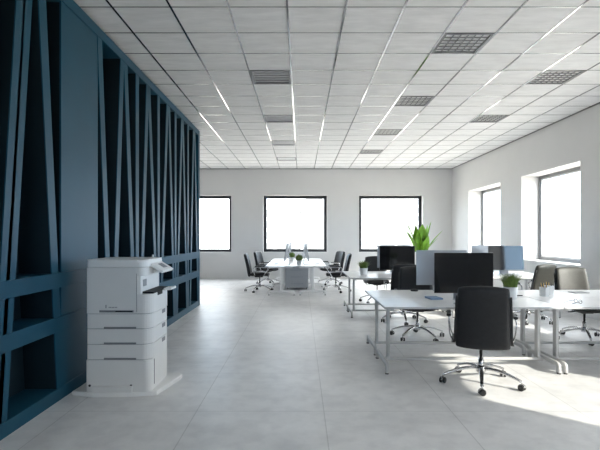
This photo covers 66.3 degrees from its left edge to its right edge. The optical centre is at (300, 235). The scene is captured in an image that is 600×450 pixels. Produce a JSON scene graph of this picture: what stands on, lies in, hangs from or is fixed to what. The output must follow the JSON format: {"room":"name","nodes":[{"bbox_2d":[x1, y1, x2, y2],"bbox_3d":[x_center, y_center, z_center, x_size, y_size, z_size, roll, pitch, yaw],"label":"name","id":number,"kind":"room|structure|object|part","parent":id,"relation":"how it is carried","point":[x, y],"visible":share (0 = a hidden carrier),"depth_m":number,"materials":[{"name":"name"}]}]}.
{"room":"open-plan office","nodes":[
{"label":"open-plan office","id":0,"kind":"room"},
{"bbox_2d":[0,0,199,440],"bbox_3d":[-2.409,-0.390,3.190,0.421,3.780,13.580,0,0,0],"label":"wall","id":1,"kind":"structure","parent":0,"point":[96,161],"depth_m":4.37,"materials":[{"name":"teal paint"}]},
{"bbox_3d":[-2.221,-0.395,4.617,0.018,3.690,0.766,0,0,0],"label":"flat panel","id":2,"kind":"part","parent":1,"relation":"part of","materials":[{"name":"teal paint"}]},
{"bbox_3d":[-2.350,1.442,3.190,0.300,0.115,13.580,0,0,0],"label":"rail","id":3,"kind":"part","parent":1,"relation":"part of","materials":[{"name":"teal paint"}]},
{"bbox_3d":[-2.350,0.802,3.190,0.300,0.135,13.580,0,0,0],"label":"rail","id":4,"kind":"part","parent":1,"relation":"part of","materials":[{"name":"teal paint"}]},
{"bbox_3d":[-2.350,0.403,3.190,0.300,0.135,13.580,0,0,0],"label":"rail","id":5,"kind":"part","parent":1,"relation":"part of","materials":[{"name":"teal paint"}]},
{"bbox_3d":[-2.350,-2.225,3.190,0.300,0.110,13.580,0,0,0],"label":"rail","id":6,"kind":"part","parent":1,"relation":"part of","materials":[{"name":"teal paint"}]},
{"bbox_3d":[-2.349,-0.390,9.915,0.301,3.780,0.130,0,0,0],"label":"post","id":7,"kind":"part","parent":1,"relation":"part of","materials":[{"name":"teal paint"}]},
{"bbox_2d":[0,279,599,449],"bbox_3d":[-0.865,1.600,6.220,13.130,0.200,20.500,0,0,0],"label":"floor","id":8,"kind":"structure","parent":0,"point":[259,370],"depth_m":4.34,"materials":[{"name":"tile"}]},
{"bbox_2d":[72,255,181,396],"bbox_3d":[-1.702,0.842,4.577,0.895,1.308,0.645,0,0,0],"label":"printer","id":9,"kind":"object","parent":8,"relation":"on","point":[127,304],"visible":1,"depth_m":4.28,"materials":[{"name":"plastic"}]},
{"bbox_3d":[-1.726,0.256,4.564,0.556,0.067,0.572,0,0,0],"label":"scanner lid","id":10,"kind":"part","parent":9,"relation":"part of","materials":[{"name":"plastic"}]},
{"bbox_2d":[87,306,166,328],"bbox_3d":[-1.695,0.798,4.562,0.606,0.136,0.575,0,0,0],"label":"paper tray","id":11,"kind":"object","parent":9,"relation":"on","point":[153,319],"depth_m":4.28,"materials":[{"name":"grey plastic"}]},
{"bbox_2d":[87,319,166,343],"bbox_3d":[-1.695,0.940,4.562,0.606,0.140,0.575,0,0,0],"label":"paper tray","id":12,"kind":"object","parent":9,"relation":"on","point":[152,334],"depth_m":4.28,"materials":[{"name":"grey plastic"}]},
{"bbox_2d":[87,333,166,359],"bbox_3d":[-1.695,1.085,4.562,0.606,0.140,0.575,0,0,0],"label":"paper tray","id":13,"kind":"object","parent":9,"relation":"on","point":[149,350],"depth_m":4.28,"materials":[{"name":"grey plastic"}]},
{"bbox_3d":[-1.415,0.300,4.610,0.170,0.119,0.360,0,0,0],"label":"control panel","id":14,"kind":"part","parent":9,"relation":"part of","materials":[{"name":"plastic"}]},
{"bbox_2d":[244,253,272,292],"bbox_3d":[-1.160,0.985,12.449,0.812,1.030,0.838,0,0,0],"label":"office chair","id":15,"kind":"object","parent":8,"relation":"on","point":[256,273],"visible":0.92,"depth_m":12.24,"materials":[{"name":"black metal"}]},
{"bbox_3d":[-1.446,0.782,12.450,0.209,0.624,0.498,0,0,0],"label":"backrest","id":16,"kind":"part","parent":15,"relation":"part of","materials":[{"name":"black leather"}]},
{"bbox_3d":[-1.120,1.025,12.450,0.520,0.111,0.510,0,0,0],"label":"seat","id":17,"kind":"part","parent":15,"relation":"part of","materials":[{"name":"black leather"}]},
{"bbox_2d":[254,251,278,284],"bbox_3d":[-1.058,0.985,14.265,0.812,1.030,0.838,0,0,22],"label":"office chair","id":18,"kind":"object","parent":8,"relation":"on","point":[258,257],"visible":0.7,"depth_m":14.18,"materials":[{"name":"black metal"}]},
{"bbox_3d":[-1.322,0.782,14.372,0.209,0.624,0.498,0,0,22],"label":"backrest","id":19,"kind":"part","parent":18,"relation":"part of","materials":[{"name":"black leather"}]},
{"bbox_3d":[-1.020,1.025,14.250,0.520,0.111,0.510,0,0,22],"label":"seat","id":20,"kind":"part","parent":18,"relation":"part of","materials":[{"name":"black leather"}]},
{"bbox_2d":[265,262,296,294],"bbox_3d":[-0.523,1.133,12.570,0.784,0.735,1.934,0,0,0],"label":"office desk","id":21,"kind":"object","parent":8,"relation":"on","point":[281,266],"visible":0.76,"depth_m":11.69,"materials":[{"name":"white laminate"}]},
{"bbox_2d":[283,243,289,264],"bbox_3d":[-0.389,0.481,12.350,0.192,0.568,0.700,0,0,3],"label":"computer monitor","id":22,"kind":"object","parent":21,"relation":"on","point":[287,245],"visible":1,"depth_m":12.20,"materials":[{"name":"silver metal"}]},
{"bbox_2d":[271,259,296,282],"bbox_3d":[-0.523,1.133,14.510,0.784,0.735,1.934,0,0,0],"label":"office desk","id":23,"kind":"object","parent":8,"relation":"on","point":[273,260],"visible":0.33,"depth_m":14.33,"materials":[{"name":"white laminate"}]},
{"bbox_2d":[286,242,291,260],"bbox_3d":[-0.349,0.481,14.300,0.192,0.568,0.700,0,0,3],"label":"computer monitor","id":24,"kind":"object","parent":23,"relation":"on","point":[289,251],"visible":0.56,"depth_m":14.07,"materials":[{"name":"silver metal"}]},
{"bbox_2d":[289,252,294,260],"bbox_3d":[-0.272,0.622,13.899,0.203,0.286,0.203,0,0,0],"label":"potted shrub","id":25,"kind":"object","parent":23,"relation":"on","point":[292,254],"visible":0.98,"depth_m":13.85,"materials":[{"name":"green plant"}]},
{"bbox_2d":[285,267,307,288],"bbox_3d":[-0.115,1.185,13.044,0.640,0.629,0.491,0,0,0],"label":"base cabinet","id":26,"kind":"object","parent":8,"relation":"on","point":[295,277],"visible":0.95,"depth_m":12.84,"materials":[{"name":"grey metal"}]},
{"bbox_3d":[-0.115,0.970,12.842,0.620,0.180,0.016,0,0,0],"label":"drawer","id":27,"kind":"part","parent":26,"relation":"part of","materials":[{"name":"grey metal"}]},
{"bbox_3d":[-0.115,1.160,12.842,0.620,0.180,0.016,0,0,0],"label":"drawer","id":28,"kind":"part","parent":26,"relation":"part of","materials":[{"name":"grey metal"}]},
{"bbox_3d":[-0.115,1.350,12.842,0.620,0.180,0.016,0,0,0],"label":"drawer","id":29,"kind":"part","parent":26,"relation":"part of","materials":[{"name":"grey metal"}]},
{"bbox_2d":[296,262,326,294],"bbox_3d":[0.267,1.133,12.570,0.784,0.735,1.934,0,0,0],"label":"office desk","id":30,"kind":"object","parent":8,"relation":"on","point":[313,265],"visible":0.88,"depth_m":11.69,"materials":[{"name":"white plastic"}]},
{"bbox_2d":[296,254,302,264],"bbox_3d":[-0.048,0.621,12.151,0.207,0.289,0.204,0,0,0],"label":"potted shrub","id":31,"kind":"object","parent":30,"relation":"on","point":[299,258],"visible":1,"depth_m":12.10,"materials":[{"name":"green plant"}]},
{"bbox_2d":[303,243,310,264],"bbox_3d":[0.159,0.481,12.350,0.192,0.568,0.700,0,0,-2],"label":"computer monitor","id":32,"kind":"object","parent":30,"relation":"on","point":[306,250],"visible":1,"depth_m":12.19,"materials":[{"name":"silver metal"}]},
{"bbox_2d":[302,259,322,282],"bbox_3d":[0.267,1.133,14.510,0.784,0.735,1.934,0,0,0],"label":"office desk","id":33,"kind":"object","parent":8,"relation":"on","point":[310,260],"visible":0.39,"depth_m":14.33,"materials":[{"name":"white laminate"}]},
{"bbox_2d":[302,242,307,260],"bbox_3d":[0.119,0.481,14.300,0.192,0.568,0.700,0,0,-2],"label":"computer monitor","id":34,"kind":"object","parent":33,"relation":"on","point":[304,252],"visible":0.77,"depth_m":14.19,"materials":[{"name":"silver metal"}]},
{"bbox_2d":[318,251,344,285],"bbox_3d":[0.955,0.985,14.270,0.812,1.030,0.838,0,0,-28],"label":"office chair","id":35,"kind":"object","parent":8,"relation":"on","point":[340,255],"visible":0.8,"depth_m":14.22,"materials":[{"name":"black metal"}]},
{"bbox_3d":[0.920,1.025,14.250,0.520,0.111,0.510,0,0,-28],"label":"seat","id":36,"kind":"part","parent":35,"relation":"part of","materials":[{"name":"black leather"}]},
{"bbox_3d":[1.208,0.782,14.403,0.209,0.624,0.498,0,0,-28],"label":"backrest","id":37,"kind":"part","parent":35,"relation":"part of","materials":[{"name":"black leather"}]},
{"bbox_2d":[323,253,351,292],"bbox_3d":[0.980,0.985,12.401,0.812,1.030,0.838,0,0,0],"label":"office chair","id":38,"kind":"object","parent":8,"relation":"on","point":[335,274],"visible":0.93,"depth_m":12.20,"materials":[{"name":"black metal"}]},
{"bbox_3d":[0.940,1.025,12.400,0.520,0.111,0.510,0,0,0],"label":"seat","id":39,"kind":"part","parent":38,"relation":"part of","materials":[{"name":"black leather"}]},
{"bbox_3d":[1.266,0.782,12.400,0.209,0.624,0.498,0,0,0],"label":"backrest","id":40,"kind":"part","parent":38,"relation":"part of","materials":[{"name":"black leather"}]},
{"bbox_2d":[359,256,390,302],"bbox_3d":[1.721,0.985,10.420,0.838,1.030,0.812,0,0,2],"label":"office chair","id":41,"kind":"object","parent":8,"relation":"on","point":[372,260],"visible":0.34,"depth_m":10.65,"materials":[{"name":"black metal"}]},
{"bbox_3d":[1.731,0.782,10.706,0.498,0.624,0.209,0,0,2],"label":"backrest","id":42,"kind":"part","parent":41,"relation":"part of","materials":[{"name":"black leather"}]},
{"bbox_3d":[1.720,1.025,10.380,0.510,0.111,0.520,0,0,2],"label":"seat","id":43,"kind":"part","parent":41,"relation":"part of","materials":[{"name":"black leather"}]},
{"bbox_2d":[343,271,433,305],"bbox_3d":[1.870,1.133,9.570,1.934,0.735,0.784,0,0,0],"label":"office desk","id":44,"kind":"object","parent":8,"relation":"on","point":[344,272],"visible":0.35,"depth_m":9.52,"materials":[{"name":"white plastic"}]},
{"bbox_2d":[377,245,409,271],"bbox_3d":[1.975,0.481,9.769,0.700,0.568,0.192,0,0,0],"label":"computer monitor","id":45,"kind":"object","parent":44,"relation":"on","point":[378,246],"visible":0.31,"depth_m":9.77,"materials":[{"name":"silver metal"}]},
{"bbox_2d":[346,274,454,317],"bbox_3d":[1.870,1.133,8.780,1.934,0.735,0.784,0,0,0],"label":"office desk","id":46,"kind":"object","parent":8,"relation":"on","point":[354,277],"visible":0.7,"depth_m":8.71,"materials":[{"name":"white plastic"}]},
{"bbox_2d":[358,261,369,274],"bbox_3d":[1.227,0.620,9.056,0.340,0.290,0.348,0,0,-34],"label":"potted grass","id":47,"kind":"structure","parent":46,"relation":"on","point":[363,266],"depth_m":9.00,"materials":[{"name":"white ceramic"}]},
{"bbox_2d":[359,268,367,274],"bbox_3d":[1.235,0.698,9.060,0.170,0.135,0.170,0,0,0],"label":"pot","id":48,"kind":"object","parent":47,"relation":"attached to","point":[363,271],"depth_m":9.00,"materials":[{"name":"white ceramic"}]},
{"bbox_3d":[1.870,0.805,8.780,1.710,0.030,0.350,0,0,0],"label":"frame rail","id":49,"kind":"part","parent":46,"relation":"part of","materials":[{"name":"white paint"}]},
{"bbox_2d":[380,246,414,269],"bbox_3d":[1.908,0.481,9.111,0.700,0.568,0.192,0,0,0],"label":"computer monitor","id":50,"kind":"object","parent":46,"relation":"on","point":[390,256],"visible":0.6,"depth_m":9.10,"materials":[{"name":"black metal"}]},
{"bbox_2d":[381,264,427,324],"bbox_3d":[1.798,0.985,8.020,0.838,1.030,0.812,0,0,4],"label":"office chair","id":51,"kind":"object","parent":8,"relation":"on","point":[396,268],"visible":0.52,"depth_m":7.75,"materials":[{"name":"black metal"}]},
{"bbox_3d":[1.777,0.782,7.735,0.498,0.624,0.209,0,0,4],"label":"backrest","id":52,"kind":"part","parent":51,"relation":"part of","materials":[{"name":"black leather"}]},
{"bbox_3d":[1.982,1.374,7.979,0.363,0.093,0.048,0,0,24],"label":"leg","id":53,"kind":"part","parent":51,"relation":"part of","materials":[{"name":"silver metal"}]},
{"bbox_2d":[390,266,444,340],"bbox_3d":[1.725,0.985,6.820,0.838,1.030,0.812,0,0,8],"label":"office chair","id":54,"kind":"object","parent":8,"relation":"on","point":[406,276],"visible":0.54,"depth_m":7.05,"materials":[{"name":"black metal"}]},
{"bbox_3d":[1.544,1.374,6.874,0.363,0.093,0.048,0,0,28],"label":"leg","id":55,"kind":"part","parent":54,"relation":"part of","materials":[{"name":"silver metal"}]},
{"bbox_3d":[1.576,1.374,6.641,0.363,0.093,0.048,0,0,-44],"label":"leg","id":56,"kind":"part","parent":54,"relation":"part of","materials":[{"name":"silver metal"}]},
{"bbox_3d":[1.765,0.782,7.103,0.498,0.624,0.209,0,0,8],"label":"backrest","id":57,"kind":"part","parent":54,"relation":"part of","materials":[{"name":"black leather"}]},
{"bbox_3d":[1.720,1.025,6.780,0.510,0.111,0.520,0,0,8],"label":"seat","id":58,"kind":"part","parent":54,"relation":"part of","materials":[{"name":"black leather"}]},
{"bbox_3d":[1.808,1.374,6.601,0.048,0.093,0.363,0,0,-26],"label":"leg","id":59,"kind":"part","parent":54,"relation":"part of","materials":[{"name":"silver metal"}]},
{"bbox_3d":[1.918,1.374,6.808,0.363,0.093,0.048,0,0,-8],"label":"leg","id":60,"kind":"part","parent":54,"relation":"part of","materials":[{"name":"silver metal"}]},
{"bbox_2d":[406,223,441,250],"bbox_3d":[3.465,0.540,13.003,1.076,1.920,0.506,0,0,0],"label":"potted plant","id":61,"kind":"object","parent":8,"relation":"on","point":[420,240],"visible":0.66,"depth_m":12.88,"materials":[{"name":"green plant"}]},
{"bbox_2d":[365,290,525,355],"bbox_3d":[1.870,1.133,6.130,1.934,0.735,0.784,0,0,0],"label":"office desk","id":62,"kind":"object","parent":8,"relation":"on","point":[372,293],"visible":0.55,"depth_m":6.08,"materials":[{"name":"white plastic"}]},
{"bbox_2d":[416,250,466,290],"bbox_3d":[1.945,0.481,6.349,0.700,0.568,0.192,0,0,0],"label":"computer monitor","id":63,"kind":"object","parent":62,"relation":"on","point":[424,258],"visible":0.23,"depth_m":6.34,"materials":[{"name":"silver metal"}]},
{"bbox_2d":[373,297,563,374],"bbox_3d":[1.870,1.133,5.340,1.934,0.735,0.784,0,0,0],"label":"office desk","id":64,"kind":"object","parent":8,"relation":"on","point":[388,303],"visible":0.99,"depth_m":5.28,"materials":[{"name":"white laminate"}]},
{"bbox_2d":[425,296,442,299],"bbox_3d":[1.620,0.755,5.600,0.150,0.020,0.200,0,0,-8],"label":"notebook","id":65,"kind":"object","parent":64,"relation":"on","point":[427,297],"visible":1,"depth_m":5.56,"materials":[{"name":"blue paper"}]},
{"bbox_2d":[434,253,492,299],"bbox_3d":[1.925,0.481,5.441,0.700,0.568,0.192,0,0,0],"label":"computer monitor","id":66,"kind":"object","parent":64,"relation":"on","point":[452,271],"visible":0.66,"depth_m":5.43,"materials":[{"name":"black plastic"}]},
{"bbox_2d":[499,273,522,299],"bbox_3d":[2.541,0.602,5.573,0.394,0.326,0.369,0,0,0],"label":"potted grass","id":67,"kind":"object","parent":64,"relation":"on","point":[509,282],"depth_m":5.50,"materials":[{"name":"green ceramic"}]},
{"bbox_2d":[502,286,517,299],"bbox_3d":[2.540,0.690,5.570,0.176,0.150,0.176,0,0,0],"label":"pot","id":68,"kind":"object","parent":67,"relation":"attached to","point":[513,289],"depth_m":5.50,"materials":[{"name":"white ceramic"}]},
{"bbox_2d":[439,286,525,395],"bbox_3d":[1.823,0.985,4.641,0.838,1.030,0.812,0,0,18],"label":"office chair","id":69,"kind":"object","parent":8,"relation":"on","point":[484,316],"visible":1,"depth_m":4.35,"materials":[{"name":"black leather"}]},
{"bbox_3d":[1.574,0.939,4.817,0.056,0.256,0.401,0,0,18],"label":"armrest","id":70,"kind":"part","parent":69,"relation":"part of","materials":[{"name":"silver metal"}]},
{"bbox_3d":[1.635,1.374,4.687,0.363,0.093,0.048,0,0,2],"label":"leg","id":71,"kind":"part","parent":69,"relation":"part of","materials":[{"name":"silver metal"}]},
{"bbox_3d":[1.780,1.374,4.872,0.048,0.093,0.363,0,0,-16],"label":"leg","id":72,"kind":"part","parent":69,"relation":"part of","materials":[{"name":"silver metal"}]},
{"bbox_3d":[1.767,1.374,4.492,0.048,0.093,0.363,0,0,20],"label":"leg","id":73,"kind":"part","parent":69,"relation":"part of","materials":[{"name":"silver metal"}]},
{"bbox_3d":[1.734,0.782,4.370,0.498,0.624,0.209,0,0,18],"label":"backrest","id":74,"kind":"part","parent":69,"relation":"part of","materials":[{"name":"black leather"}]},
{"bbox_3d":[2.001,1.374,4.792,0.363,0.093,0.048,0,0,-34],"label":"leg","id":75,"kind":"part","parent":69,"relation":"part of","materials":[{"name":"silver metal"}]},
{"bbox_3d":[1.992,1.374,4.557,0.363,0.093,0.048,0,0,38],"label":"leg","id":76,"kind":"part","parent":69,"relation":"part of","materials":[{"name":"silver metal"}]},
{"bbox_3d":[2.127,0.939,4.637,0.056,0.256,0.401,0,0,18],"label":"armrest","id":77,"kind":"part","parent":69,"relation":"part of","materials":[{"name":"silver metal"}]},
{"bbox_2d":[446,274,560,317],"bbox_3d":[3.812,1.133,8.780,1.934,0.735,0.784,0,0,0],"label":"office desk","id":78,"kind":"object","parent":8,"relation":"on","point":[525,276],"visible":0.19,"depth_m":8.73,"materials":[{"name":"white plastic"}]},
{"bbox_2d":[488,246,523,274],"bbox_3d":[4.065,0.480,9.111,0.700,0.569,0.192,0,0,0],"label":"computer monitor","id":79,"kind":"object","parent":78,"relation":"on","point":[505,258],"visible":0.81,"depth_m":9.10,"materials":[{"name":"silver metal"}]},
{"bbox_2d":[493,271,533,289],"bbox_3d":[3.812,1.133,9.570,1.934,0.735,0.784,0,0,0],"label":"office desk","id":80,"kind":"object","parent":8,"relation":"on","point":[494,272],"visible":0.08,"depth_m":9.53,"materials":[{"name":"white plastic"}]},
{"bbox_2d":[471,245,503,271],"bbox_3d":[3.980,0.481,9.769,0.700,0.568,0.192,0,0,0],"label":"computer monitor","id":81,"kind":"object","parent":80,"relation":"on","point":[474,248],"visible":0.24,"depth_m":9.76,"materials":[{"name":"silver metal"}]},
{"bbox_2d":[503,264,556,324],"bbox_3d":[4.022,0.985,8.060,0.782,1.030,0.835,0,0,-24],"label":"office chair","id":82,"kind":"object","parent":8,"relation":"on","point":[544,273],"visible":0.4,"depth_m":7.69,"materials":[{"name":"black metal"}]},
{"bbox_3d":[4.114,1.374,7.912,0.048,0.093,0.363,0,0,-42],"label":"leg","id":83,"kind":"part","parent":82,"relation":"part of","materials":[{"name":"silver metal"}]},
{"bbox_3d":[4.112,0.782,7.762,0.498,0.624,0.209,0,0,-24],"label":"backrest","id":84,"kind":"part","parent":82,"relation":"part of","materials":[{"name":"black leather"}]},
{"bbox_2d":[513,290,599,353],"bbox_3d":[3.812,1.133,6.130,1.934,0.735,0.784,0,0,0],"label":"office desk","id":85,"kind":"object","parent":8,"relation":"on","point":[527,293],"visible":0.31,"depth_m":6.08,"materials":[{"name":"white plastic"}]},
{"bbox_2d":[539,287,549,296],"bbox_3d":[3.090,0.708,5.830,0.118,0.115,0.121,0,0,0],"label":"pencil cup","id":86,"kind":"object","parent":85,"relation":"on","point":[544,292],"visible":1,"depth_m":5.79,"materials":[{"name":"white ceramic"}]},
{"bbox_2d":[544,285,553,294],"bbox_3d":[3.240,0.708,6.000,0.118,0.115,0.121,0,0,0],"label":"pencil cup","id":87,"kind":"object","parent":85,"relation":"on","point":[551,291],"visible":0.61,"depth_m":5.95,"materials":[{"name":"white ceramic"}]},
{"bbox_2d":[568,291,588,292],"bbox_3d":[3.750,0.761,6.200,0.210,0.008,0.150,0,0,-5],"label":"notepad","id":88,"kind":"object","parent":85,"relation":"on","point":[568,291],"visible":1,"depth_m":6.18,"materials":[{"name":"white paper"}]},
{"bbox_2d":[529,297,599,374],"bbox_3d":[3.812,1.133,5.340,1.934,0.735,0.784,0,0,0],"label":"office desk","id":89,"kind":"object","parent":8,"relation":"on","point":[587,302],"visible":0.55,"depth_m":5.28,"materials":[{"name":"white plastic"}]},
{"bbox_2d":[554,267,599,345],"bbox_3d":[4.062,0.985,6.659,0.782,1.030,0.835,0,0,2],"label":"office chair","id":90,"kind":"object","parent":8,"relation":"on","point":[565,278],"visible":0.54,"depth_m":6.93,"materials":[{"name":"beige leather"}]},
{"bbox_3d":[3.900,1.374,6.647,0.363,0.093,0.048,0,0,2],"label":"leg","id":91,"kind":"part","parent":90,"relation":"part of","materials":[{"name":"silver metal"}]},
{"bbox_3d":[4.045,1.374,6.832,0.048,0.093,0.363,0,0,-16],"label":"leg","id":92,"kind":"part","parent":90,"relation":"part of","materials":[{"name":"silver metal"}]},
{"bbox_3d":[4.111,0.782,6.966,0.498,0.624,0.209,0,0,2],"label":"backrest","id":93,"kind":"part","parent":90,"relation":"part of","materials":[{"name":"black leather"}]},
{"bbox_3d":[4.100,1.025,6.640,0.510,0.111,0.520,0,0,2],"label":"seat","id":94,"kind":"part","parent":90,"relation":"part of","materials":[{"name":"black leather"}]},
{"bbox_3d":[4.032,1.374,6.452,0.048,0.093,0.363,0,0,20],"label":"leg","id":95,"kind":"part","parent":90,"relation":"part of","materials":[{"name":"silver metal"}]},
{"bbox_2d":[200,169,451,278],"bbox_3d":[-0.865,-0.603,16.140,13.130,4.205,0.200,0,0,0],"label":"wall","id":96,"kind":"structure","parent":0,"point":[247,189],"depth_m":16.04,"materials":[{"name":"paint"}]},
{"bbox_2d":[200,196,230,251],"bbox_3d":[-3.555,-0.430,16.260,2.230,1.980,0.080,0,0,0],"label":"window","id":97,"kind":"structure","parent":96,"relation":"in","point":[201,197],"depth_m":16.22,"materials":[{"name":"black metal"}]},
{"bbox_2d":[264,196,326,251],"bbox_3d":[-0.205,-0.430,16.260,2.230,1.980,0.080,0,0,0],"label":"window","id":98,"kind":"structure","parent":96,"relation":"in","point":[265,197],"depth_m":16.22,"materials":[{"name":"black metal"}]},
{"bbox_2d":[359,196,421,251],"bbox_3d":[3.145,-0.430,16.260,2.230,1.980,0.080,0,0,0],"label":"window","id":99,"kind":"structure","parent":96,"relation":"in","point":[419,198],"depth_m":16.22,"materials":[{"name":"black metal"}]},
{"bbox_2d":[74,0,599,168],"bbox_3d":[-0.870,-2.365,6.220,12.260,0.020,19.640,0,0,0],"label":"ceiling","id":100,"kind":"structure","parent":0,"point":[310,88],"depth_m":6.45,"materials":[{"name":"tile"}]},
{"bbox_2d":[250,71,290,83],"bbox_3d":[-0.440,-2.401,6.817,0.576,0.108,0.576,0,0,0],"label":"ceiling vent","id":101,"kind":"object","parent":100,"relation":"in","point":[258,77],"visible":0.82,"depth_m":6.89,"materials":[{"name":"grey metal"}]},
{"bbox_2d":[264,115,293,122],"bbox_3d":[-0.440,-2.401,9.217,0.576,0.108,0.576,0,0,0],"label":"ceiling vent","id":102,"kind":"object","parent":100,"relation":"in","point":[268,118],"visible":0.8,"depth_m":9.31,"materials":[{"name":"grey metal"}]},
{"bbox_2d":[272,141,294,145],"bbox_3d":[-0.440,-2.401,11.617,0.576,0.108,0.576,0,0,0],"label":"ceiling vent","id":103,"kind":"object","parent":100,"relation":"in","point":[275,143],"visible":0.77,"depth_m":11.72,"materials":[{"name":"grey metal"}]},
{"bbox_2d":[277,157,295,160],"bbox_3d":[-0.440,-2.401,14.017,0.576,0.108,0.576,0,0,0],"label":"ceiling vent","id":104,"kind":"object","parent":100,"relation":"in","point":[278,158],"visible":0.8,"depth_m":14.01,"materials":[{"name":"grey metal"}]},
{"bbox_2d":[360,150,382,153],"bbox_3d":[1.960,-2.401,12.817,0.576,0.108,0.576,0,0,0],"label":"air vent","id":105,"kind":"object","parent":100,"relation":"attached to","point":[362,151],"visible":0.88,"depth_m":12.85,"materials":[{"name":"metal"}]},
{"bbox_2d":[373,129,402,134],"bbox_3d":[1.960,-2.401,10.417,0.576,0.108,0.576,0,0,0],"label":"ceiling light","id":106,"kind":"object","parent":100,"relation":"attached to","point":[378,131],"visible":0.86,"depth_m":10.33,"materials":[{"name":"metal"}]},
{"bbox_2d":[394,96,434,105],"bbox_3d":[1.960,-2.401,8.017,0.576,0.108,0.576,0,0,0],"label":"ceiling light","id":107,"kind":"object","parent":100,"relation":"attached to","point":[403,100],"visible":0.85,"depth_m":8.01,"materials":[{"name":"metal"}]},
{"bbox_2d":[431,33,494,53],"bbox_3d":[1.960,-2.401,5.617,0.576,0.108,0.576,0,0,0],"label":"ceiling light","id":108,"kind":"object","parent":100,"relation":"attached to","point":[450,43],"visible":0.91,"depth_m":5.61,"materials":[{"name":"metal"}]},
{"bbox_3d":[1.960,-2.353,5.789,0.516,0.009,0.012,0,0,0],"label":"louvre blade","id":109,"kind":"part","parent":108,"relation":"part of","materials":[{"name":"metal"}]},
{"bbox_3d":[1.960,-2.353,5.703,0.516,0.009,0.012,0,0,0],"label":"louvre blade","id":110,"kind":"part","parent":108,"relation":"part of","materials":[{"name":"metal"}]},
{"bbox_3d":[1.960,-2.353,5.617,0.516,0.009,0.012,0,0,0],"label":"louvre blade","id":111,"kind":"part","parent":108,"relation":"part of","materials":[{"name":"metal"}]},
{"bbox_3d":[1.960,-2.353,5.531,0.516,0.009,0.012,0,0,0],"label":"louvre blade","id":112,"kind":"part","parent":108,"relation":"part of","materials":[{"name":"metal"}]},
{"bbox_3d":[1.960,-2.353,5.445,0.516,0.009,0.012,0,0,0],"label":"louvre blade","id":113,"kind":"part","parent":108,"relation":"part of","materials":[{"name":"metal"}]},
{"bbox_2d":[469,115,508,122],"bbox_3d":[3.760,-2.401,9.217,0.576,0.108,0.576,0,0,0],"label":"ceiling light","id":114,"kind":"object","parent":100,"relation":"attached to","point":[481,118],"visible":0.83,"depth_m":9.21,"materials":[{"name":"metal"}]},
{"bbox_2d":[526,71,584,83],"bbox_3d":[3.760,-2.401,6.817,0.576,0.108,0.576,0,0,0],"label":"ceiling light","id":115,"kind":"object","parent":100,"relation":"attached to","point":[547,77],"visible":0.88,"depth_m":6.81,"materials":[{"name":"metal"}]},
{"bbox_3d":[3.760,-2.353,6.645,0.516,0.009,0.012,0,0,0],"label":"louvre blade","id":116,"kind":"part","parent":115,"relation":"part of","materials":[{"name":"metal"}]},
{"bbox_2d":[104,32,599,160],"bbox_3d":[-0.865,-2.355,6.217,12.270,0.006,18.612,0,0,0],"label":"trim","id":117,"kind":"structure","parent":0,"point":[104,32],"depth_m":6.52,"materials":[{"name":"metal"}]},
{"bbox_2d":[106,0,599,168],"bbox_3d":[-0.740,-2.354,6.220,12.020,0.010,19.640,0,0,0],"label":"trim","id":118,"kind":"structure","parent":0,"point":[107,1],"depth_m":6.59,"materials":[{"name":"metal"}]},
{"bbox_2d":[452,104,599,320],"bbox_3d":[5.485,-0.603,6.005,0.430,4.205,20.070,0,0,0],"label":"wall","id":119,"kind":"structure","parent":0,"point":[516,167],"depth_m":10.98,"materials":[{"name":"paint"}]},
{"bbox_2d":[481,186,499,244],"bbox_3d":[5.720,-0.430,13.290,0.080,1.980,2.320,0,0,0],"label":"window","id":120,"kind":"structure","parent":119,"relation":"in","point":[483,192],"depth_m":14.35,"materials":[{"name":"grey metal"}]},
{"bbox_2d":[451,102,599,168],"bbox_3d":[-0.865,-2.345,6.220,12.270,0.020,19.640,0,0,0],"label":"trim","id":121,"kind":"structure","parent":119,"relation":"attached to","point":[598,102],"depth_m":10.17,"materials":[{"name":"grey metal"}]},
{"bbox_2d":[539,166,579,262],"bbox_3d":[5.720,-0.430,9.820,0.080,1.980,2.320,0,0,0],"label":"window","id":122,"kind":"structure","parent":119,"relation":"in","point":[576,169],"depth_m":10.71,"materials":[{"name":"grey metal"}]},
{"label":"outside","id":123,"kind":"structure","parent":0,"visible":0},
{"bbox_2d":[544,255,579,257],"bbox_3d":[5.000,5.000,30.000,170.000,0.200,180.000,0,0,0],"label":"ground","id":124,"kind":"structure","parent":123,"point":[569,256],"depth_m":115.35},
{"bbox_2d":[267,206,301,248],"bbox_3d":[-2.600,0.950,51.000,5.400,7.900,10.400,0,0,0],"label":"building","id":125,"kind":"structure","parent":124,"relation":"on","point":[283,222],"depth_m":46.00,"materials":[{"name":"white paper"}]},
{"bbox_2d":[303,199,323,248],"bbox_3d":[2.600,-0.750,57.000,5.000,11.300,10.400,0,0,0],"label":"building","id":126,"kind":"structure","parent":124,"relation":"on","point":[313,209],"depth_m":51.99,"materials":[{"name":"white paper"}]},
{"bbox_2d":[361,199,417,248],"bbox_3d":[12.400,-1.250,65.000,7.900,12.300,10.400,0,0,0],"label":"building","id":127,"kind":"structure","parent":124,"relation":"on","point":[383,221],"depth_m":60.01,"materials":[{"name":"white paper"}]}
]}

